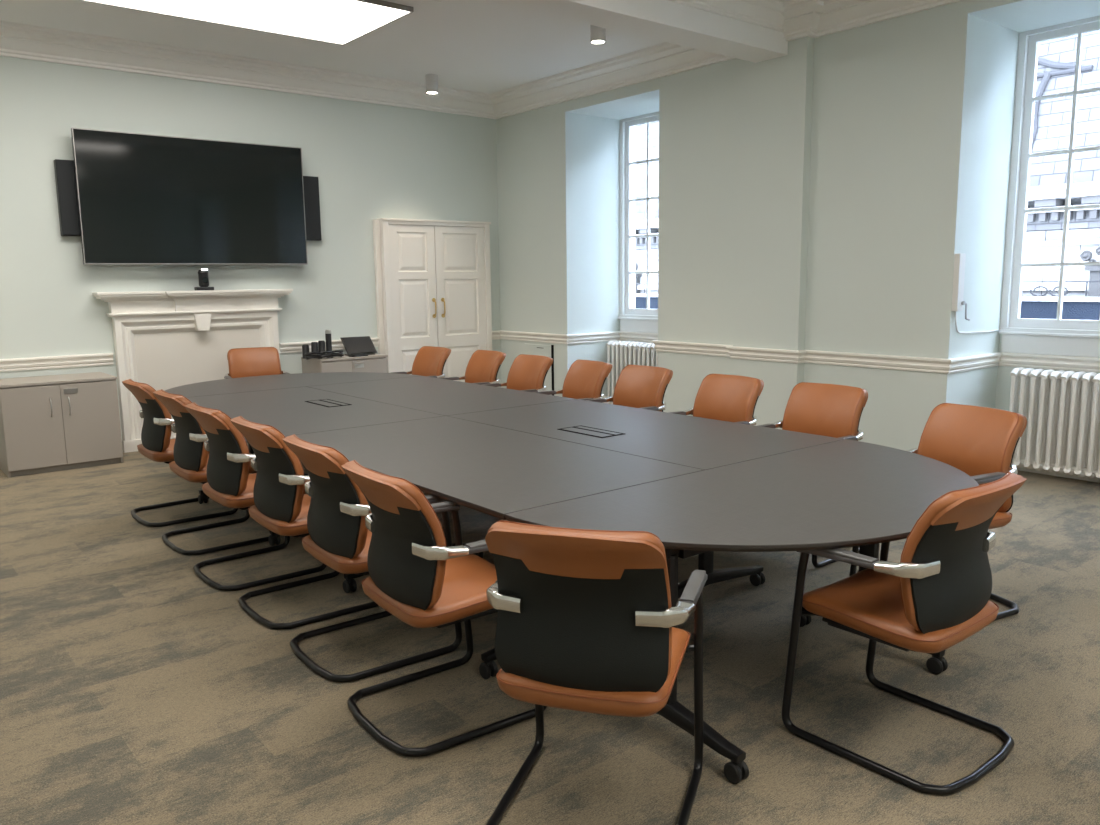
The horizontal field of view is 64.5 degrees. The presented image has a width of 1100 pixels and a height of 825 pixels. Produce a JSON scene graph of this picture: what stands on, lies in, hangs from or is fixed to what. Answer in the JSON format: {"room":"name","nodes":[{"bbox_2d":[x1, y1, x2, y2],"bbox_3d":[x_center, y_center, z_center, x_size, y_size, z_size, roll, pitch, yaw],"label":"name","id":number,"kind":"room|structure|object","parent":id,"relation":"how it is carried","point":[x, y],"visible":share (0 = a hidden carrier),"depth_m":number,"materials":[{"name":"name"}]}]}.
{"room":"conference room","nodes":[
{"label":"conference room","id":0,"kind":"room"},
{"bbox_2d":[0,56,501,439],"bbox_3d":[-3.648,-1.578,8.709,9.720,3.770,0.200,-8,11,-39],"label":"wall","id":1,"kind":"structure","parent":0,"point":[370,161],"depth_m":8.79,"materials":[{"name":"paint"}]},
{"bbox_2d":[54,159,80,235],"bbox_3d":[-4.374,-1.936,7.876,0.162,0.666,0.085,-8,11,-39],"label":"wall speaker","id":2,"kind":"object","parent":1,"relation":"attached to","point":[65,179],"visible":0.67,"depth_m":7.84,"materials":[{"name":"black plastic"}]},
{"bbox_2d":[71,128,307,264],"bbox_3d":[-3.460,-2.058,8.549,2.136,1.197,0.175,-8,11,-39],"label":"television","id":3,"kind":"object","parent":1,"relation":"attached to","point":[143,199],"visible":1,"depth_m":8.40,"materials":[{"name":"black glass"}]},
{"bbox_2d":[303,176,321,240],"bbox_3d":[-2.563,-2.180,9.330,0.172,0.671,0.085,-8,11,-39],"label":"wall speaker","id":4,"kind":"object","parent":1,"relation":"attached to","point":[310,183],"visible":0.61,"depth_m":9.30,"materials":[{"name":"black plastic"}]},
{"bbox_2d":[279,338,378,353],"bbox_3d":[-2.430,-0.745,9.670,1.170,0.112,0.046,-8,11,-39],"label":"trim","id":5,"kind":"structure","parent":1,"relation":"attached to","point":[292,347],"depth_m":9.45,"materials":[{"name":"white paint"}]},
{"bbox_2d":[0,21,734,118],"bbox_3d":[-2.675,-3.056,6.551,8.453,0.216,4.018,-8,11,-39],"label":"crown molding","id":6,"kind":"structure","parent":1,"relation":"attached to","point":[22,41],"depth_m":8.69,"materials":[{"name":"white paint"}]},
{"bbox_2d":[0,0,790,93],"bbox_3d":[0.166,-2.897,3.736,9.720,0.250,12.363,-8,11,-39],"label":"ceiling","id":7,"kind":"structure","parent":0,"point":[482,46],"depth_m":7.98,"materials":[{"name":"white paint"}]},
{"bbox_2d":[81,0,439,44],"bbox_3d":[-2.671,-3.094,6.284,3.475,0.062,1.480,-8,11,-39],"label":"ceiling light panel","id":8,"kind":"object","parent":7,"relation":"attached to","point":[341,22],"visible":1,"depth_m":6.93,"materials":[{"name":"white paint"}]},
{"bbox_2d":[425,74,438,93],"bbox_3d":[-1.266,-3.519,9.333,0.140,0.182,0.140,-8,11,-39],"label":"ceiling spotlight","id":9,"kind":"object","parent":7,"relation":"attached to","point":[431,79],"visible":1,"depth_m":9.28,"materials":[{"name":"white metal"}]},
{"bbox_2d":[590,25,605,43],"bbox_3d":[0.408,-3.245,7.410,0.140,0.182,0.140,-8,11,-39],"label":"ceiling spotlight","id":10,"kind":"object","parent":7,"relation":"attached to","point":[597,34],"visible":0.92,"depth_m":7.37,"materials":[{"name":"white metal"}]},
{"bbox_2d":[485,0,787,62],"bbox_3d":[-1.332,-2.760,4.865,8.373,0.326,0.333,-8,11,-39],"label":"ceiling beam","id":11,"kind":"structure","parent":7,"relation":"attached to","point":[661,20],"depth_m":6.57,"materials":[{"name":"white paint"}]},
{"bbox_2d":[667,0,784,31],"bbox_3d":[-1.185,-2.816,4.656,8.353,0.155,0.160,-8,11,-39],"label":"beam","id":12,"kind":"structure","parent":7,"relation":"attached to","point":[764,13],"depth_m":6.88,"materials":[{"name":"white paint"}]},
{"bbox_2d":[0,443,1099,824],"bbox_3d":[0.169,1.008,4.297,9.600,0.100,12.363,-8,11,-39],"label":"floor","id":13,"kind":"structure","parent":0,"point":[135,689],"depth_m":3.36,"materials":[{"name":"carpet"}]},
{"bbox_2d":[0,372,123,477],"bbox_3d":[-4.386,0.086,7.763,0.905,0.785,0.646,-8,11,-39],"label":"base cabinet","id":14,"kind":"object","parent":13,"relation":"on","point":[50,423],"visible":1,"depth_m":7.54,"materials":[{"name":"beige laminate"}]},
{"bbox_2d":[122,379,237,526],"bbox_3d":[-2.596,0.237,6.066,0.611,0.956,0.606,-8,11,-39],"label":"chair","id":15,"kind":"object","parent":13,"relation":"on","point":[157,445],"visible":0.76,"depth_m":5.82,"materials":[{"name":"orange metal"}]},
{"bbox_2d":[92,289,292,452],"bbox_3d":[-3.468,-0.452,8.740,1.870,1.530,0.228,-8,11,-39],"label":"fireplace","id":16,"kind":"object","parent":13,"relation":"on","point":[164,340],"visible":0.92,"depth_m":8.61,"materials":[{"name":"white paint"}]},
{"bbox_2d":[92,289,292,301],"bbox_3d":[-3.477,-1.163,8.631,1.870,0.092,0.228,-8,11,-39],"label":"mantel shelf","id":17,"kind":"object","parent":16,"relation":"attached to","point":[251,295],"depth_m":8.56,"materials":[{"name":"white paint"}]},
{"bbox_2d":[194,269,213,290],"bbox_3d":[-3.410,-1.308,8.579,0.164,0.210,0.106,-8,11,-39],"label":"camera","id":18,"kind":"object","parent":16,"relation":"on","point":[203,277],"visible":0.99,"depth_m":8.54,"materials":[{"name":"black plastic"}]},
{"bbox_2d":[153,389,279,554],"bbox_3d":[-2.105,0.324,5.453,0.611,0.956,0.606,-8,11,-39],"label":"chair","id":19,"kind":"object","parent":13,"relation":"on","point":[191,458],"visible":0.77,"depth_m":5.22,"materials":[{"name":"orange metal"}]},
{"bbox_2d":[185,402,326,590],"bbox_3d":[-1.656,0.412,4.845,0.611,0.956,0.606,-8,11,-39],"label":"chair","id":20,"kind":"object","parent":13,"relation":"on","point":[230,484],"visible":0.74,"depth_m":4.61,"materials":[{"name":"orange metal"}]},
{"bbox_2d":[224,347,289,378],"bbox_3d":[-2.867,-0.145,8.577,0.606,0.956,0.611,-5,10,-26],"label":"chair","id":21,"kind":"object","parent":13,"relation":"on","point":[257,361],"visible":0.34,"depth_m":8.66,"materials":[{"name":"orange leather"}]},
{"bbox_2d":[230,416,378,628],"bbox_3d":[-1.219,0.486,4.329,0.611,0.956,0.606,-7,11,-38],"label":"chair","id":22,"kind":"object","parent":13,"relation":"on","point":[281,506],"visible":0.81,"depth_m":4.09,"materials":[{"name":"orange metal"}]},
{"bbox_2d":[301,354,387,372],"bbox_3d":[-2.237,-0.224,9.578,0.783,0.795,0.507,-8,11,-39],"label":"base cabinet","id":23,"kind":"object","parent":13,"relation":"on","point":[378,363],"visible":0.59,"depth_m":9.34,"materials":[{"name":"beige laminate"}]},
{"bbox_2d":[302,345,308,358],"bbox_3d":[-2.602,-0.650,9.282,0.082,0.145,0.082,-8,11,-39],"label":"pod","id":24,"kind":"object","parent":23,"relation":"on","point":[305,348],"visible":0.77,"depth_m":9.25,"materials":[{"name":"black plastic"}]},
{"bbox_2d":[311,342,317,351],"bbox_3d":[-2.511,-0.667,9.302,0.082,0.170,0.082,-8,11,-39],"label":"pod","id":25,"kind":"object","parent":23,"relation":"on","point":[314,345],"visible":0.62,"depth_m":9.27,"materials":[{"name":"black plastic"}]},
{"bbox_2d":[318,340,325,357],"bbox_3d":[-2.454,-0.683,9.373,0.082,0.180,0.082,-8,11,-39],"label":"pod","id":26,"kind":"object","parent":23,"relation":"on","point":[321,344],"visible":0.57,"depth_m":9.34,"materials":[{"name":"black plastic"}]},
{"bbox_2d":[304,350,343,358],"bbox_3d":[-2.386,-0.612,9.216,0.443,0.079,0.141,-8,11,-39],"label":"coiled cable","id":27,"kind":"object","parent":23,"relation":"on","point":[309,355],"visible":1,"depth_m":9.15,"materials":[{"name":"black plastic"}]},
{"bbox_2d":[325,330,331,353],"bbox_3d":[-2.400,-0.751,9.447,0.072,0.291,0.072,-8,11,-39],"label":"desk microphone","id":28,"kind":"object","parent":23,"relation":"on","point":[328,339],"visible":0.66,"depth_m":9.42,"materials":[{"name":"black plastic"}]},
{"bbox_2d":[348,353,367,356],"bbox_3d":[-2.081,-0.622,9.448,0.190,0.026,0.100,-9,12,-44],"label":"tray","id":29,"kind":"object","parent":23,"relation":"on","point":[361,354],"visible":1,"depth_m":9.40,"materials":[{"name":"black plastic"}]},
{"bbox_2d":[340,336,376,355],"bbox_3d":[-2.116,-0.736,9.646,0.340,0.193,0.220,-6,10,-33],"label":"panel","id":30,"kind":"object","parent":23,"relation":"on","point":[363,344],"visible":0.84,"depth_m":9.63,"materials":[{"name":"black plastic"}]},
{"bbox_2d":[283,434,461,681],"bbox_3d":[-0.799,0.563,3.787,0.611,0.956,0.606,-7,11,-37],"label":"chair","id":31,"kind":"object","parent":13,"relation":"on","point":[338,537],"visible":0.77,"depth_m":3.57,"materials":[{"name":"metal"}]},
{"bbox_2d":[392,346,450,377],"bbox_3d":[-1.283,-0.143,8.434,0.611,0.956,0.606,-8,11,-39],"label":"chair","id":32,"kind":"object","parent":13,"relation":"on","point":[429,361],"visible":0.42,"depth_m":8.49,"materials":[{"name":"orange leather"}]},
{"bbox_2d":[372,218,491,381],"bbox_3d":[-1.342,-1.128,10.434,1.550,2.300,0.163,-8,11,-39],"label":"double door","id":33,"kind":"structure","parent":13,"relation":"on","point":[433,277],"depth_m":10.31,"materials":[{"name":"white paint"}]},
{"bbox_2d":[341,460,546,756],"bbox_3d":[-0.417,0.644,3.228,0.611,0.956,0.606,-7,11,-36],"label":"chair","id":34,"kind":"object","parent":13,"relation":"on","point":[423,582],"visible":0.9,"depth_m":3.03,"materials":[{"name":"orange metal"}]},
{"bbox_2d":[440,350,505,384],"bbox_3d":[-0.727,-0.068,7.898,0.611,0.956,0.606,-7,11,-35],"label":"chair","id":35,"kind":"object","parent":13,"relation":"on","point":[483,366],"visible":0.31,"depth_m":7.95,"materials":[{"name":"orange leather"}]},
{"bbox_2d":[482,354,552,391],"bbox_3d":[-0.307,0.010,7.356,0.611,0.956,0.606,-7,11,-36],"label":"chair","id":36,"kind":"object","parent":13,"relation":"on","point":[528,373],"visible":0.42,"depth_m":7.40,"materials":[{"name":"orange leather"}]},
{"bbox_2d":[165,372,978,783],"bbox_3d":[-0.661,0.386,5.643,2.240,0.742,6.570,-8,11,-39],"label":"conference table","id":37,"kind":"object","parent":13,"relation":"on","point":[702,486],"visible":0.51,"depth_m":4.08,"materials":[{"name":"laminate"}]},
{"bbox_2d":[534,359,611,399],"bbox_3d":[0.148,0.089,6.802,0.611,0.956,0.606,-6,10,-31],"label":"chair","id":38,"kind":"object","parent":13,"relation":"on","point":[584,379],"visible":0.41,"depth_m":6.84,"materials":[{"name":"orange leather"}]},
{"bbox_2d":[485,520,707,824],"bbox_3d":[0.130,0.737,2.578,0.606,0.956,0.611,2,9,18],"label":"chair","id":39,"kind":"object","parent":13,"relation":"on","point":[586,619],"visible":1,"depth_m":2.36,"materials":[{"name":"orange leather"}]},
{"bbox_2d":[587,365,672,411],"bbox_3d":[0.546,0.158,6.319,0.611,0.956,0.606,-7,11,-37],"label":"chair","id":40,"kind":"object","parent":13,"relation":"on","point":[637,386],"visible":0.42,"depth_m":6.36,"materials":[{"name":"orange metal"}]},
{"bbox_2d":[606,340,657,403],"bbox_3d":[1.077,-0.392,10.189,0.223,0.858,1.029,-8,11,-39],"label":"radiator","id":41,"kind":"object","parent":13,"relation":"on","point":[627,352],"visible":0.34,"depth_m":10.26,"materials":[{"name":"white metal"}]},
{"bbox_2d":[668,374,763,424],"bbox_3d":[1.031,0.254,5.651,0.611,0.956,0.606,-7,11,-36],"label":"chair","id":42,"kind":"object","parent":13,"relation":"on","point":[723,397],"visible":0.37,"depth_m":5.69,"materials":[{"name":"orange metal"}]},
{"bbox_2d":[757,382,867,567],"bbox_3d":[1.501,0.331,5.111,0.611,0.956,0.606,-8,11,-39],"label":"chair","id":43,"kind":"object","parent":13,"relation":"on","point":[830,410],"visible":0.38,"depth_m":5.15,"materials":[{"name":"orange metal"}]},
{"bbox_2d":[781,472,1025,794],"bbox_3d":[1.226,0.662,2.978,0.606,0.956,0.611,-8,11,-39],"label":"chair","id":44,"kind":"object","parent":13,"relation":"on","point":[938,594],"visible":0.97,"depth_m":2.80,"materials":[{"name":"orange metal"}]},
{"bbox_2d":[850,403,1026,620],"bbox_3d":[1.891,0.466,4.198,0.611,0.956,0.606,-5,10,-27],"label":"chair","id":45,"kind":"object","parent":13,"relation":"on","point":[981,442],"visible":0.44,"depth_m":4.18,"materials":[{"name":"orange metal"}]},
{"bbox_2d":[1009,367,1099,479],"bbox_3d":[4.025,0.121,6.604,0.223,0.858,1.029,-8,11,-39],"label":"radiator","id":46,"kind":"object","parent":13,"relation":"on","point":[1061,411],"visible":0.95,"depth_m":6.68,"materials":[{"name":"white metal"}]},
{"bbox_2d":[496,0,1099,450],"bbox_3d":[3.546,-1.366,6.735,1.067,3.770,11.963,-8,11,-39],"label":"wall","id":47,"kind":"structure","parent":0,"point":[913,114],"depth_m":7.22,"materials":[{"name":"paint"}]},
{"bbox_2d":[524,344,553,394],"bbox_3d":[-0.134,-0.503,10.594,0.016,0.665,0.555,-8,11,-39],"label":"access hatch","id":48,"kind":"object","parent":47,"relation":"attached to","point":[530,349],"visible":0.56,"depth_m":10.47,"materials":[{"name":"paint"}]},
{"bbox_2d":[618,112,658,332],"bbox_3d":[1.355,-2.152,9.950,0.255,2.482,1.445,-8,11,-39],"label":"window","id":49,"kind":"structure","parent":47,"relation":"in","point":[632,319],"depth_m":10.36,"materials":[{"name":"white paint"}]},
{"bbox_2d":[732,36,814,429],"bbox_3d":[1.964,-1.503,7.753,0.110,3.770,0.715,-8,11,-39],"label":"pilaster","id":50,"kind":"object","parent":47,"relation":"attached to","point":[774,104],"visible":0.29,"depth_m":7.65,"materials":[{"name":"paint"}]},
{"bbox_2d":[492,330,1099,373],"bbox_3d":[3.402,-0.373,6.758,1.030,0.112,11.963,-8,11,-39],"label":"trim","id":51,"kind":"structure","parent":47,"relation":"attached to","point":[1057,362],"depth_m":7.39,"materials":[{"name":"white paint"}]},
{"bbox_2d":[604,395,1099,482],"bbox_3d":[3.412,0.429,6.881,1.030,0.180,11.963,-8,11,-39],"label":"baseboard","id":52,"kind":"structure","parent":47,"relation":"attached to","point":[1085,478],"depth_m":6.91,"materials":[{"name":"white paint"}]},
{"bbox_2d":[781,0,962,40],"bbox_3d":[1.205,-2.382,1.833,8.453,0.216,7.615,-8,11,-39],"label":"crown molding","id":53,"kind":"structure","parent":47,"relation":"attached to","point":[803,18],"depth_m":6.90,"materials":[{"name":"white paint"}]},
{"bbox_2d":[951,253,999,333],"bbox_3d":[3.375,-0.925,6.815,0.805,0.622,0.067,-8,11,-39],"label":"window winder","id":54,"kind":"structure","parent":47,"relation":"in","point":[959,258],"depth_m":6.57,"materials":[{"name":"white plastic"}]},
{"bbox_2d":[999,15,1099,357],"bbox_3d":[4.200,-1.663,6.490,0.255,2.494,1.444,-8,11,-39],"label":"window","id":55,"kind":"structure","parent":47,"relation":"in","point":[1058,336],"depth_m":6.85,"materials":[{"name":"white paint"}]},
{"bbox_3d":[-3.437,-0.398,1.000,0.200,3.770,12.163,-8,11,-39],"label":"wall","id":56,"kind":"structure","parent":0,"visible":0},
{"bbox_2d":[0,353,112,371],"bbox_3d":[-1.902,0.348,2.499,3.890,0.112,11.963,-8,11,-39],"label":"trim","id":57,"kind":"structure","parent":56,"relation":"attached to","point":[49,362],"depth_m":7.98,"materials":[{"name":"white paint"}]},
{"label":"outside","id":58,"kind":"structure","parent":0,"visible":0},
{"bbox_3d":[16.842,2.402,33.734,52.380,0.200,90.000,-8,11,-39],"label":"ground","id":59,"kind":"structure","parent":58,"visible":0},
{"bbox_2d":[635,30,1099,296],"bbox_3d":[5.619,-3.154,22.407,6.720,14.500,52.000,-8,11,-39],"label":"stone building","id":60,"kind":"structure","parent":59,"relation":"on","point":[1057,57],"depth_m":14.41,"materials":[{"name":"stone"}]},
{"bbox_2d":[635,294,1099,319],"bbox_3d":[3.318,0.958,19.800,0.520,7.220,50.000,-8,11,-39],"label":"parapet","id":61,"kind":"object","parent":59,"relation":"on","point":[1073,308],"visible":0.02,"depth_m":13.48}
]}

